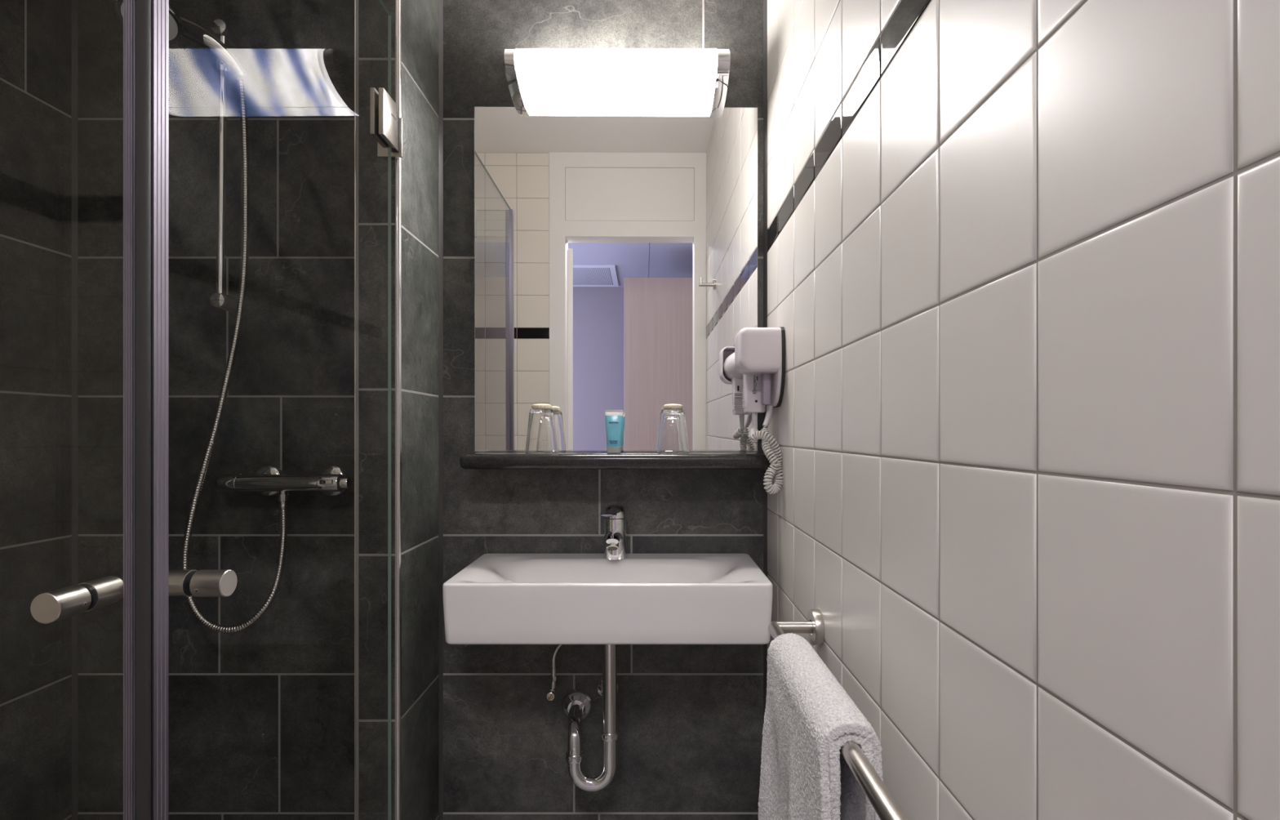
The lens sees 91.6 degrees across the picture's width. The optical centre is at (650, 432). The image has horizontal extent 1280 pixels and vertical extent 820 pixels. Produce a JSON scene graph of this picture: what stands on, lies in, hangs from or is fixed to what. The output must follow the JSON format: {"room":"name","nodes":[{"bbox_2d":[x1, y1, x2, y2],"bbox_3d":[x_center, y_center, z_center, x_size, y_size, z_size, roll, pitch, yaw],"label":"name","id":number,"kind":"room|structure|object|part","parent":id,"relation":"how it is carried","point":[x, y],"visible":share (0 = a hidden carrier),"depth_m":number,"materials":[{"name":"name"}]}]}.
{"room":"hotel bathroom","nodes":[
{"label":"hotel bathroom","id":0,"kind":"room"},
{"bbox_2d":[0,0,71,819],"bbox_3d":[-1.346,-0.043,1.015,0.080,2.385,0.790,0,0,0],"label":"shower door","id":1,"kind":"structure","parent":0,"point":[36,35],"depth_m":1.31,"materials":[{"name":"grey tile"}]},
{"bbox_2d":[355,0,399,819],"bbox_3d":[-0.520,-0.043,1.185,0.082,2.385,0.004,0,0,0],"label":"wall","id":2,"kind":"structure","parent":0,"point":[371,18],"depth_m":1.18,"materials":[{"name":"grey tile"}]},
{"bbox_2d":[395,0,401,819],"bbox_3d":[-0.481,-0.043,1.186,0.009,2.385,0.009,0,0,0],"label":"trim","id":3,"kind":"structure","parent":2,"relation":"attached to","point":[397,1],"depth_m":1.19,"materials":[{"name":"grey metal"}]},
{"bbox_2d":[77,0,763,819],"bbox_3d":[-0.521,-0.043,1.450,1.729,2.385,0.080,0,0,0],"label":"wall","id":4,"kind":"structure","parent":0,"point":[261,714],"depth_m":1.41,"materials":[{"name":"grey tile"}]},
{"bbox_2d":[71,0,77,819],"bbox_3d":[-1.302,-0.043,1.406,0.008,2.385,0.008,0,0,0],"label":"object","id":5,"kind":"structure","parent":4,"relation":"attached to","point":[74,2],"depth_m":1.41,"materials":[{"name":"grey plastic"}]},
{"bbox_2d":[209,19,248,313],"bbox_3d":[-0.919,-0.579,1.357,0.066,0.624,0.105,0,0,0],"label":"shower rail","id":6,"kind":"object","parent":4,"relation":"attached to","point":[224,33],"visible":0.92,"depth_m":1.34,"materials":[{"name":"silver metal"}]},
{"bbox_2d":[115,0,287,632],"bbox_3d":[-0.877,-0.193,1.212,0.190,1.216,0.279,0,0,0],"label":"shower","id":7,"kind":"object","parent":6,"relation":"hanging from","point":[180,26],"visible":0.91,"depth_m":1.30,"materials":[{"name":"silver metal"}]},
{"bbox_3d":[-0.899,-0.739,1.116,0.089,0.036,0.084,0,0,0],"label":"spray plate","id":8,"kind":"part","parent":7,"relation":"part of","materials":[{"name":"white metal"}]},
{"bbox_3d":[-0.884,-0.767,1.232,0.041,0.068,0.151,0,0,25],"label":"handle","id":9,"kind":"part","parent":7,"relation":"part of","materials":[{"name":"silver metal"}]},
{"bbox_2d":[217,464,351,507],"bbox_3d":[-0.790,0.118,1.367,0.281,0.088,0.085,0,0,0],"label":"shower mixer","id":10,"kind":"object","parent":4,"relation":"attached to","point":[268,480],"visible":1,"depth_m":1.33,"materials":[{"name":"silver metal"}]},
{"bbox_3d":[-0.910,0.109,1.345,0.041,0.038,0.038,0,0,0],"label":"flow knob","id":11,"kind":"part","parent":10,"relation":"part of","materials":[{"name":"silver metal"}]},
{"bbox_2d":[277,490,289,507],"bbox_3d":[-0.794,0.144,1.345,0.024,0.036,0.024,0,0,0],"label":"outlet","id":12,"kind":"object","parent":10,"relation":"attached to","point":[283,496],"depth_m":1.34,"materials":[{"name":"silver metal"}]},
{"bbox_3d":[-0.692,0.106,1.329,0.028,0.010,0.008,0,0,0],"label":"stop button frame","id":13,"kind":"part","parent":10,"relation":"part of","materials":[{"name":"silver metal"}]},
{"bbox_3d":[-0.681,0.109,1.345,0.062,0.038,0.038,0,0,0],"label":"temperature knob","id":14,"kind":"part","parent":10,"relation":"part of","materials":[{"name":"silver metal"}]},
{"bbox_2d":[438,0,443,819],"bbox_3d":[-0.474,-0.043,1.406,0.008,2.385,0.008,0,0,0],"label":"trim","id":15,"kind":"structure","parent":4,"relation":"attached to","point":[440,2],"depth_m":1.41,"materials":[{"name":"grey plastic"}]},
{"bbox_2d":[546,644,562,700],"bbox_3d":[-0.187,0.485,1.372,0.074,0.183,0.075,0,0,0],"label":"angle valve","id":16,"kind":"object","parent":4,"relation":"attached to","point":[554,682],"visible":0.56,"depth_m":1.36,"materials":[{"name":"silver metal"}]},
{"bbox_2d":[442,553,773,644],"bbox_3d":[-0.078,0.330,1.264,0.600,0.113,0.288,0,0,0],"label":"washbasin","id":17,"kind":"object","parent":4,"relation":"attached to","point":[496,598],"visible":0.99,"depth_m":1.12,"materials":[{"name":"white ceramic"}]},
{"bbox_2d":[561,644,618,791],"bbox_3d":[-0.132,0.563,1.340,0.109,0.354,0.164,0,0,-12],"label":"trap","id":18,"kind":"object","parent":17,"relation":"attached to","point":[577,704],"visible":1,"depth_m":1.27,"materials":[{"name":"silver metal"}]},
{"bbox_2d":[599,504,626,559],"bbox_3d":[-0.078,0.215,1.316,0.053,0.114,0.132,0,0,0],"label":"faucet","id":19,"kind":"object","parent":17,"relation":"on","point":[615,515],"visible":1,"depth_m":1.33,"materials":[{"name":"silver metal"}]},
{"bbox_3d":[-0.083,0.169,1.305,0.033,0.016,0.098,0,0,7],"label":"lever","id":20,"kind":"part","parent":19,"relation":"part of","materials":[{"name":"silver metal"}]},
{"bbox_3d":[-0.077,0.225,1.299,0.035,0.040,0.098,0,0,0],"label":"spout","id":21,"kind":"part","parent":19,"relation":"part of","materials":[{"name":"silver metal"}]},
{"bbox_2d":[603,517,626,559],"bbox_3d":[-0.077,0.229,1.356,0.052,0.086,0.052,0,0,0],"label":"tap","id":22,"kind":"object","parent":19,"relation":"on","point":[619,524],"depth_m":1.34,"materials":[{"name":"silver metal"}]},
{"bbox_2d":[595,675,620,697],"bbox_3d":[-0.097,0.577,1.399,0.054,0.054,0.022,0,0,0],"label":"rosette","id":23,"kind":"object","parent":4,"relation":"attached to","point":[599,683],"visible":0.35,"depth_m":1.40,"materials":[{"name":"silver metal"}]},
{"bbox_2d":[474,106,757,451],"bbox_3d":[-0.077,-0.343,1.398,0.636,0.772,0.008,0,0,0],"label":"wall mirror","id":24,"kind":"object","parent":4,"relation":"attached to","point":[615,248],"visible":0.98,"depth_m":1.40,"materials":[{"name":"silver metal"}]},
{"bbox_2d":[459,451,773,469],"bbox_3d":[-0.067,0.060,1.339,0.654,0.033,0.139,0,0,0],"label":"shelf","id":25,"kind":"object","parent":4,"relation":"attached to","point":[482,460],"visible":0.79,"depth_m":1.27,"materials":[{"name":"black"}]},
{"bbox_2d":[524,408,558,453],"bbox_3d":[-0.234,-0.003,1.332,0.070,0.092,0.070,0,0,0],"label":"drinking glass","id":26,"kind":"object","parent":25,"relation":"on","point":[541,437],"visible":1,"depth_m":1.31,"materials":[{"name":"clear glass"}]},
{"bbox_2d":[531,403,551,408],"bbox_3d":[-0.234,-0.055,1.332,0.043,0.012,0.044,0,0,0],"label":"soap","id":27,"kind":"object","parent":26,"relation":"on","point":[539,406],"visible":0.84,"depth_m":1.31,"materials":[{"name":"beige"}]},
{"bbox_2d":[604,409,622,453],"bbox_3d":[-0.079,-0.002,1.329,0.031,0.092,0.031,0,0,38],"label":"tube","id":28,"kind":"object","parent":25,"relation":"on","point":[614,418],"visible":1,"depth_m":1.32,"materials":[{"name":"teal plastic"}]},
{"bbox_2d":[656,408,688,453],"bbox_3d":[0.048,-0.003,1.338,0.070,0.092,0.070,0,0,0],"label":"drinking glass","id":29,"kind":"object","parent":25,"relation":"on","point":[673,434],"visible":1,"depth_m":1.31,"materials":[{"name":"clear glass"}]},
{"bbox_2d":[662,403,683,408],"bbox_3d":[0.048,-0.055,1.338,0.043,0.012,0.044,0,0,0],"label":"soap","id":30,"kind":"object","parent":29,"relation":"on","point":[673,406],"visible":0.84,"depth_m":1.32,"materials":[{"name":"beige"}]},
{"bbox_2d":[503,47,730,107],"bbox_3d":[-0.070,-0.779,1.347,0.472,0.104,0.124,0,0,0],"label":"wall lamp","id":31,"kind":"object","parent":4,"relation":"attached to","point":[535,77],"visible":1,"depth_m":1.31,"materials":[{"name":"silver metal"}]},
{"bbox_2d":[763,0,767,723],"bbox_3d":[0.259,-0.043,1.406,0.008,2.385,0.008,0,0,0],"label":"trim","id":32,"kind":"structure","parent":4,"relation":"attached to","point":[765,2],"depth_m":1.41,"materials":[{"name":"grey plastic"}]},
{"bbox_2d":[401,0,439,819],"bbox_3d":[-0.520,-0.043,1.299,0.084,2.385,0.222,0,0,0],"label":"wall partition","id":33,"kind":"structure","parent":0,"point":[420,18],"depth_m":1.30,"materials":[{"name":"grey tile"}]},
{"bbox_2d":[135,0,403,819],"bbox_3d":[-0.483,0.183,0.885,0.070,1.909,0.596,0,0,0],"label":"shower door","id":34,"kind":"structure","parent":33,"relation":"attached to","point":[155,583],"depth_m":0.59,"materials":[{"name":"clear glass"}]},
{"bbox_3d":[-0.502,0.160,0.660,0.032,0.028,0.028,0,0,0],"label":"handle knob","id":35,"kind":"part","parent":34,"relation":"part of","materials":[{"name":"silver metal"}]},
{"bbox_2d":[182,569,196,595],"bbox_3d":[-0.486,0.160,0.660,0.001,0.027,0.027,0,0,0],"label":"washer","id":36,"kind":"object","parent":34,"relation":"in","point":[189,576],"depth_m":0.65,"materials":[{"name":"grey rubber"}]},
{"bbox_3d":[-0.463,0.160,0.660,0.032,0.028,0.028,0,0,0],"label":"handle knob","id":37,"kind":"part","parent":34,"relation":"part of","materials":[{"name":"silver metal"}]},
{"bbox_3d":[-0.490,-0.566,1.123,0.008,0.082,0.055,0,0,0],"label":"hinge plate","id":38,"kind":"part","parent":34,"relation":"part of","materials":[{"name":"silver metal"}]},
{"bbox_3d":[-0.483,0.183,0.878,0.006,1.909,0.543,0,0,0],"label":"glass pane","id":39,"kind":"part","parent":34,"relation":"part of","materials":[{"name":"grey"}]},
{"bbox_3d":[-0.493,-0.558,1.179,0.046,0.074,0.007,0,0,0],"label":"wall plate","id":40,"kind":"part","parent":34,"relation":"part of","materials":[{"name":"silver metal"}]},
{"bbox_2d":[354,0,355,819],"bbox_3d":[-0.562,-0.043,1.185,0.003,2.385,0.008,0,0,0],"label":"trim","id":41,"kind":"structure","parent":33,"relation":"attached to","point":[354,0],"depth_m":1.18,"materials":[{"name":"grey"}]},
{"bbox_2d":[767,0,1279,819],"bbox_3d":[0.303,-0.043,0.705,0.080,2.385,1.410,0,0,0],"label":"wall","id":42,"kind":"structure","parent":0,"point":[1023,256],"depth_m":0.43,"materials":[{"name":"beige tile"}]},
{"bbox_2d":[734,326,785,426],"bbox_3d":[0.218,-0.110,1.297,0.089,0.200,0.170,0,0,0],"label":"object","id":43,"kind":"object","parent":42,"relation":"attached to","point":[761,351],"visible":1,"depth_m":1.22,"materials":[{"name":"white plastic"}]},
{"bbox_2d":[734,327,781,374],"bbox_3d":[0.215,-0.163,1.250,0.082,0.088,0.075,0,0,0],"label":"hood","id":44,"kind":"object","parent":43,"relation":"attached to","point":[757,350],"depth_m":1.21,"materials":[{"name":"white plastic"}]},
{"bbox_2d":[742,373,782,493],"bbox_3d":[0.223,-0.035,1.291,0.088,0.316,0.148,0,0,0],"label":"hair dryer","id":45,"kind":"object","parent":43,"relation":"in","point":[751,383],"visible":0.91,"depth_m":1.26,"materials":[{"name":"white plastic"}]},
{"bbox_3d":[0.218,-0.088,1.313,0.043,0.094,0.046,0,0,0],"label":"handle","id":46,"kind":"part","parent":45,"relation":"part of","materials":[{"name":"white plastic"}]},
{"bbox_3d":[0.226,0.054,1.260,0.051,0.136,0.092,0,0,-35],"label":"coiled cord","id":47,"kind":"part","parent":45,"relation":"part of","materials":[{"name":"white plastic"}]},
{"bbox_2d":[768,608,908,819],"bbox_3d":[0.222,0.302,0.670,0.082,0.054,0.644,0,0,0],"label":"towel rail","id":48,"kind":"object","parent":42,"relation":"attached to","point":[881,798],"visible":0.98,"depth_m":0.56,"materials":[{"name":"silver metal"}]},
{"bbox_2d":[758,632,883,819],"bbox_3d":[0.186,0.537,0.720,0.085,0.532,0.290,0,0,0],"label":"bath towel","id":49,"kind":"object","parent":48,"relation":"hanging from","point":[809,715],"visible":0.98,"depth_m":0.66,"materials":[{"name":"white fabric"}]},
{"bbox_3d":[-1.263,-0.042,0.306,0.246,2.385,0.612,0,0,0],"label":"wall","id":50,"kind":"structure","parent":0,"visible":0},
{"bbox_2d":[30,0,135,819],"bbox_3d":[-0.814,0.190,0.600,0.652,1.921,0.070,0,0,0],"label":"shower door","id":51,"kind":"structure","parent":50,"relation":"attached to","point":[52,606],"depth_m":0.59,"materials":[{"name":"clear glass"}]},
{"bbox_3d":[-0.550,0.160,0.581,0.028,0.028,0.032,0,0,0],"label":"handle knob","id":52,"kind":"part","parent":51,"relation":"part of","materials":[{"name":"silver metal"}]},
{"bbox_2d":[79,583,97,610],"bbox_3d":[-0.550,0.160,0.603,0.027,0.027,0.001,0,0,0],"label":"washer","id":53,"kind":"object","parent":51,"relation":"in","point":[91,590],"depth_m":0.60,"materials":[{"name":"grey rubber"}]},
{"bbox_3d":[-0.550,0.160,0.619,0.028,0.028,0.032,0,0,0],"label":"handle knob","id":54,"kind":"part","parent":51,"relation":"part of","materials":[{"name":"silver metal"}]}
]}

